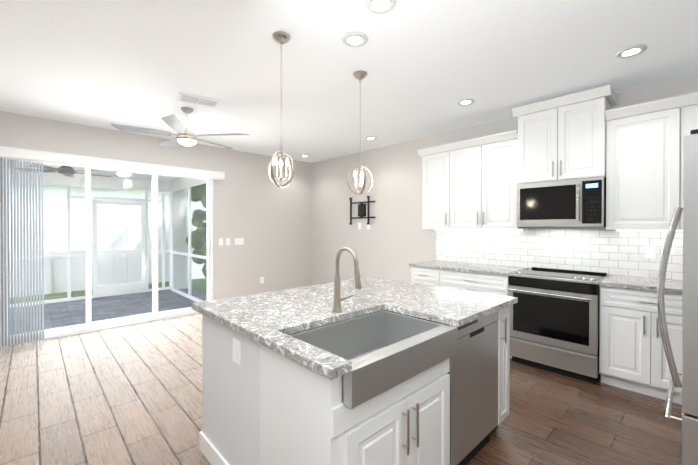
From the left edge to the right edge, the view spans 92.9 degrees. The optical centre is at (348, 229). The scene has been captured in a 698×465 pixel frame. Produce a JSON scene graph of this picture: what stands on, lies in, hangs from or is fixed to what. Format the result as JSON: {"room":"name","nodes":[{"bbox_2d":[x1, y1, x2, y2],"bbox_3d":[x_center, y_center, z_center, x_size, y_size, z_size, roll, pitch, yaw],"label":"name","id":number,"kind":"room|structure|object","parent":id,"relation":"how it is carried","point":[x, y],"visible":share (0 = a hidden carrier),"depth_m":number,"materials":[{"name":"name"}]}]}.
{"room":"kitchen","nodes":[
{"label":"kitchen","id":0,"kind":"room"},
{"bbox_2d":[0,111,311,299],"bbox_3d":[-3.359,-0.007,4.579,7.300,2.740,0.150,0,0,-44],"label":"wall","id":1,"kind":"structure","parent":0,"point":[298,231],"depth_m":5.81,"materials":[{"name":"paint"}]},
{"bbox_2d":[0,158,43,345],"bbox_3d":[-3.972,0.261,3.818,0.678,2.155,0.033,0,0,-44],"label":"vertical blinds","id":2,"kind":"object","parent":1,"relation":"attached to","point":[37,213],"visible":1,"depth_m":3.92,"materials":[{"name":"white plastic"}]},
{"bbox_2d":[9,160,179,180],"bbox_3d":[-4.898,-1.166,5.282,5.350,0.150,3.000,0,0,-44],"label":"ceiling","id":3,"kind":"structure","parent":1,"relation":"attached to","point":[136,176],"depth_m":6.49,"materials":[{"name":"paint"}]},
{"bbox_2d":[19,163,110,176],"bbox_3d":[-4.359,-0.972,5.116,1.186,0.234,1.133,0,0,-44],"label":"fan","id":4,"kind":"object","parent":3,"relation":"hanging from","point":[70,172],"depth_m":5.00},
{"bbox_2d":[116,172,131,176],"bbox_3d":[-4.357,-1.059,6.419,0.257,0.078,0.257,0,0,1],"label":"light","id":5,"kind":"object","parent":3,"relation":"attached to","point":[122,174],"depth_m":6.28,"materials":[{"name":"white glass"}]},
{"bbox_2d":[0,159,212,347],"bbox_3d":[-3.194,0.218,4.727,2.460,2.290,0.116,0,0,-44],"label":"sliding glass door","id":6,"kind":"structure","parent":1,"relation":"attached to","point":[88,325],"depth_m":4.63,"materials":[{"name":"clear glass"}]},
{"bbox_2d":[0,146,224,179],"bbox_3d":[-3.178,-0.889,4.565,2.962,0.132,0.111,0,0,-44],"label":"valance","id":7,"kind":"object","parent":1,"relation":"attached to","point":[22,154],"visible":1,"depth_m":4.41,"materials":[{"name":"white wood"}]},
{"bbox_2d":[219,238,222,245],"bbox_3d":[-2.164,0.207,5.609,0.075,0.120,0.008,0,0,-44],"label":"switch plate","id":8,"kind":"object","parent":1,"relation":"attached to","point":[220,239],"depth_m":5.60,"materials":[{"name":"white plastic"}]},
{"bbox_2d":[235,238,243,244],"bbox_3d":[-1.928,0.205,5.834,0.165,0.120,0.008,0,0,-44],"label":"switch plate","id":9,"kind":"object","parent":1,"relation":"attached to","point":[239,241],"depth_m":5.83,"materials":[{"name":"white plastic"}]},
{"bbox_2d":[0,289,681,464],"bbox_3d":[-2.118,1.496,3.285,7.000,0.250,9.250,0,0,-44],"label":"floor","id":10,"kind":"structure","parent":0,"point":[128,395],"depth_m":2.58,"materials":[{"name":"brown wood"}]},
{"bbox_2d":[9,167,206,307],"bbox_3d":[-4.916,0.149,5.114,4.680,2.477,2.750,0,0,-44],"label":"screen frame","id":11,"kind":"object","parent":10,"relation":"on","point":[138,287],"depth_m":6.74,"materials":[{"name":"white metal"}]},
{"bbox_2d":[169,189,187,288],"bbox_3d":[-3.991,0.133,7.769,0.318,2.477,0.340,0,0,-44],"label":"column","id":12,"kind":"structure","parent":10,"relation":"on","point":[178,204],"depth_m":7.66,"materials":[{"name":"white paint"}]},
{"bbox_2d":[199,300,517,464],"bbox_3d":[0.096,0.938,2.164,1.613,0.880,1.310,0,0,-44],"label":"kitchen island","id":13,"kind":"object","parent":10,"relation":"on","point":[271,391],"depth_m":1.52,"materials":[{"name":"wood"}]},
{"bbox_2d":[192,276,517,379],"bbox_3d":[0.079,0.476,2.160,1.660,0.035,1.340,0,0,-44],"label":"island countertop","id":14,"kind":"structure","parent":13,"relation":"on","point":[267,318],"depth_m":1.94,"materials":[{"name":"grey stone"}]},
{"bbox_2d":[332,247,361,312],"bbox_3d":[0.021,0.277,1.845,0.150,0.366,0.212,0,0,-44],"label":"faucet","id":15,"kind":"object","parent":14,"relation":"on","point":[337,306],"visible":1,"depth_m":1.85,"materials":[{"name":"silver metal"}]},
{"bbox_2d":[289,311,457,408],"bbox_3d":[0.115,0.610,1.609,0.752,0.224,0.485,0,0,-44],"label":"sink","id":16,"kind":"object","parent":14,"relation":"in","point":[382,351],"visible":0.65,"depth_m":1.60,"materials":[{"name":"silver metal"}]},
{"bbox_2d":[384,310,498,464],"bbox_3d":[0.581,0.943,2.100,0.592,0.872,0.480,0,0,-44],"label":"dishwasher","id":17,"kind":"object","parent":13,"relation":"in","point":[473,368],"visible":0.48,"depth_m":1.91,"materials":[{"name":"silver metal"}]},
{"bbox_2d":[411,268,440,285],"bbox_3d":[1.184,0.924,4.439,0.619,0.880,0.428,0,0,-44],"label":"base cabinet","id":18,"kind":"object","parent":10,"relation":"on","point":[430,276],"depth_m":4.20,"materials":[{"name":"wood"}]},
{"bbox_2d":[441,268,529,357],"bbox_3d":[1.615,0.927,3.987,0.619,0.880,0.820,0,0,-44],"label":"base cabinet","id":19,"kind":"object","parent":10,"relation":"on","point":[472,281],"depth_m":3.73,"materials":[{"name":"wood"}]},
{"bbox_2d":[409,260,528,275],"bbox_3d":[1.455,0.463,4.134,0.645,0.035,1.258,0,0,-44],"label":"countertop","id":20,"kind":"structure","parent":19,"relation":"on","point":[485,269],"depth_m":3.93,"materials":[{"name":"grey stone"}]},
{"bbox_2d":[508,267,609,383],"bbox_3d":[2.117,0.900,3.371,0.712,0.942,0.756,0,0,-44],"label":"range","id":21,"kind":"object","parent":10,"relation":"on","point":[554,320],"visible":0.85,"depth_m":3.13,"materials":[{"name":"silver metal"}]},
{"bbox_2d":[599,288,681,404],"bbox_3d":[2.656,0.934,2.892,0.619,0.880,0.674,0,0,-44],"label":"base cabinet","id":22,"kind":"object","parent":10,"relation":"on","point":[632,356],"depth_m":2.74,"materials":[{"name":"wood"}]},
{"bbox_2d":[599,276,682,295],"bbox_3d":[2.877,0.473,2.641,0.645,0.035,1.338,0,0,-44],"label":"countertop","id":23,"kind":"structure","parent":22,"relation":"on","point":[643,284],"depth_m":2.84,"materials":[{"name":"grey stone"}]},
{"bbox_2d":[657,129,697,464],"bbox_3d":[1.955,0.485,1.438,0.900,1.795,0.867,0,0,-44],"label":"refrigerator","id":24,"kind":"object","parent":10,"relation":"on","point":[689,418],"visible":1,"depth_m":1.37,"materials":[{"name":"silver metal"}]},
{"bbox_2d":[0,0,697,162],"bbox_3d":[-1.118,-1.412,2.217,7.300,0.100,6.650,0,0,-44],"label":"ceiling","id":25,"kind":"structure","parent":0,"point":[426,65],"depth_m":2.71,"materials":[{"name":"paint"}]},
{"bbox_2d":[110,107,248,148],"bbox_3d":[-1.889,-1.163,3.774,1.339,0.416,1.341,0,0,-44],"label":"ceiling fan","id":26,"kind":"object","parent":25,"relation":"hanging from","point":[186,135],"visible":1,"depth_m":3.68,"materials":[{"name":"silver metal"}]},
{"bbox_2d":[176,92,220,107],"bbox_3d":[-1.585,-1.364,3.505,0.400,0.012,0.250,0,0,-34],"label":"ceiling vent","id":27,"kind":"object","parent":25,"relation":"in","point":[197,100],"visible":1,"depth_m":3.49,"materials":[{"name":"white metal"}]},
{"bbox_2d":[268,31,294,187],"bbox_3d":[-0.477,-0.829,2.344,0.235,1.066,0.227,0,0,-44],"label":"pendant light","id":28,"kind":"object","parent":25,"relation":"hanging from","point":[280,37],"visible":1,"depth_m":2.32,"materials":[{"name":"silver metal"}]},
{"bbox_2d":[342,32,367,46],"bbox_3d":[0.043,-1.357,2.376,0.183,0.011,0.183,0,0,1],"label":"recessed light","id":29,"kind":"object","parent":25,"relation":"in","point":[355,39],"depth_m":2.37,"materials":[{"name":"white plastic"}]},
{"bbox_2d":[347,70,372,194],"bbox_3d":[0.099,-0.835,2.912,0.167,1.062,0.215,0,0,24],"label":"pendant light","id":30,"kind":"object","parent":25,"relation":"hanging from","point":[359,75],"visible":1,"depth_m":2.90,"materials":[{"name":"silver metal"}]},
{"bbox_2d":[365,136,376,139],"bbox_3d":[0.326,-1.373,4.993,0.183,0.011,0.183,0,0,1],"label":"recessed light","id":31,"kind":"object","parent":25,"relation":"in","point":[370,137],"depth_m":4.98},
{"bbox_2d":[365,0,395,13],"bbox_3d":[0.189,-1.354,1.991,0.183,0.011,0.183,0,0,1],"label":"recessed light","id":32,"kind":"object","parent":25,"relation":"in","point":[374,6],"depth_m":2.01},
{"bbox_2d":[457,98,474,105],"bbox_3d":[1.249,-1.364,3.552,0.183,0.011,0.183,0,0,1],"label":"recessed light","id":33,"kind":"object","parent":25,"relation":"in","point":[463,102],"depth_m":3.54,"materials":[{"name":"white plastic"}]},
{"bbox_2d":[616,45,646,57],"bbox_3d":[2.154,-1.358,2.537,0.183,0.011,0.183,0,0,1],"label":"recessed light","id":34,"kind":"object","parent":25,"relation":"in","point":[631,51],"depth_m":2.53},
{"bbox_2d":[312,74,697,284],"bbox_3d":[1.464,-0.008,4.698,0.150,2.740,6.330,0,0,-44],"label":"wall","id":35,"kind":"structure","parent":0,"point":[396,238],"depth_m":5.50,"materials":[{"name":"paint"}]},
{"bbox_2d":[349,196,374,224],"bbox_3d":[0.233,-0.335,5.826,0.074,0.490,0.585,0,0,-44],"label":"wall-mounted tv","id":36,"kind":"object","parent":35,"relation":"attached to","point":[361,209],"visible":1,"depth_m":5.84,"materials":[{"name":"black metal"}]},
{"bbox_2d":[358,223,369,228],"bbox_3d":[0.266,-0.065,5.842,0.007,0.120,0.295,0,0,-44],"label":"outlet","id":37,"kind":"object","parent":35,"relation":"attached to","point":[359,226],"visible":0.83,"depth_m":5.90,"materials":[{"name":"white plastic"}]},
{"bbox_2d":[421,144,448,229],"bbox_3d":[1.273,-0.555,4.547,0.329,1.098,0.418,0,0,-44],"label":"upper cabinet","id":38,"kind":"object","parent":35,"relation":"attached to","point":[435,160],"depth_m":4.43,"materials":[{"name":"white wood"}]},
{"bbox_2d":[449,130,528,229],"bbox_3d":[1.706,-0.552,4.092,0.329,1.098,0.838,0,0,-44],"label":"upper cabinet","id":39,"kind":"object","parent":35,"relation":"attached to","point":[482,170],"depth_m":3.95,"materials":[{"name":"white wood"}]},
{"bbox_2d":[436,230,682,279],"bbox_3d":[2.411,0.225,3.585,0.016,0.448,3.350,0,0,-44],"label":"backsplash","id":40,"kind":"structure","parent":35,"relation":"attached to","point":[629,253],"depth_m":3.60,"materials":[{"name":"tile"}]},
{"bbox_2d":[517,85,612,183],"bbox_3d":[2.249,-0.915,3.494,0.364,0.825,0.770,0,0,-44],"label":"upper cabinet","id":41,"kind":"object","parent":35,"relation":"attached to","point":[563,137],"depth_m":3.32,"materials":[{"name":"white wood"}]},
{"bbox_2d":[517,176,605,226],"bbox_3d":[2.221,-0.262,3.473,0.440,0.472,0.762,0,0,-44],"label":"over-the-range microwave","id":42,"kind":"object","parent":41,"relation":"attached to","point":[579,202],"visible":1,"depth_m":3.31,"materials":[{"name":"silver metal"}]},
{"bbox_2d":[605,94,688,230],"bbox_3d":[2.709,-0.550,3.039,0.329,1.107,0.524,0,0,-44],"label":"upper cabinet","id":43,"kind":"object","parent":35,"relation":"attached to","point":[633,154],"depth_m":2.91,"materials":[{"name":"white wood"}]},
{"bbox_2d":[689,92,697,134],"bbox_3d":[3.036,-0.548,2.695,0.329,1.107,0.424,0,0,-44],"label":"upper cabinet","id":44,"kind":"object","parent":35,"relation":"attached to","point":[693,97],"depth_m":2.70,"materials":[{"name":"white wood"}]},
{"label":"outside","id":45,"kind":"structure","parent":0,"visible":0},
{"bbox_2d":[10,278,206,303],"bbox_3d":[-18.237,1.434,18.039,70.000,0.190,39.850,0,0,-44],"label":"ground","id":46,"kind":"structure","parent":45,"point":[201,288],"depth_m":7.43,"materials":[{"name":"green plant"}]},
{"bbox_2d":[9,183,203,207],"bbox_3d":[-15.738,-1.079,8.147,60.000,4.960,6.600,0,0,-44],"label":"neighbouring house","id":47,"kind":"structure","parent":46,"relation":"on","point":[73,191],"depth_m":10.98,"materials":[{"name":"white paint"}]},
{"bbox_2d":[9,200,206,297],"bbox_3d":[-13.854,0.420,0.378,52.000,2.060,0.105,0,0,-44],"label":"fence","id":48,"kind":"object","parent":46,"relation":"on","point":[103,237],"depth_m":7.88,"materials":[{"name":"plastic"}]},
{"bbox_2d":[186,183,206,281],"bbox_3d":[-2.684,-0.308,8.009,2.462,3.425,3.465,0,0,-44],"label":"tree","id":49,"kind":"object","parent":46,"relation":"on","point":[195,232],"depth_m":7.05,"materials":[{"name":"foliage"},{"name":"bark"}]}
]}

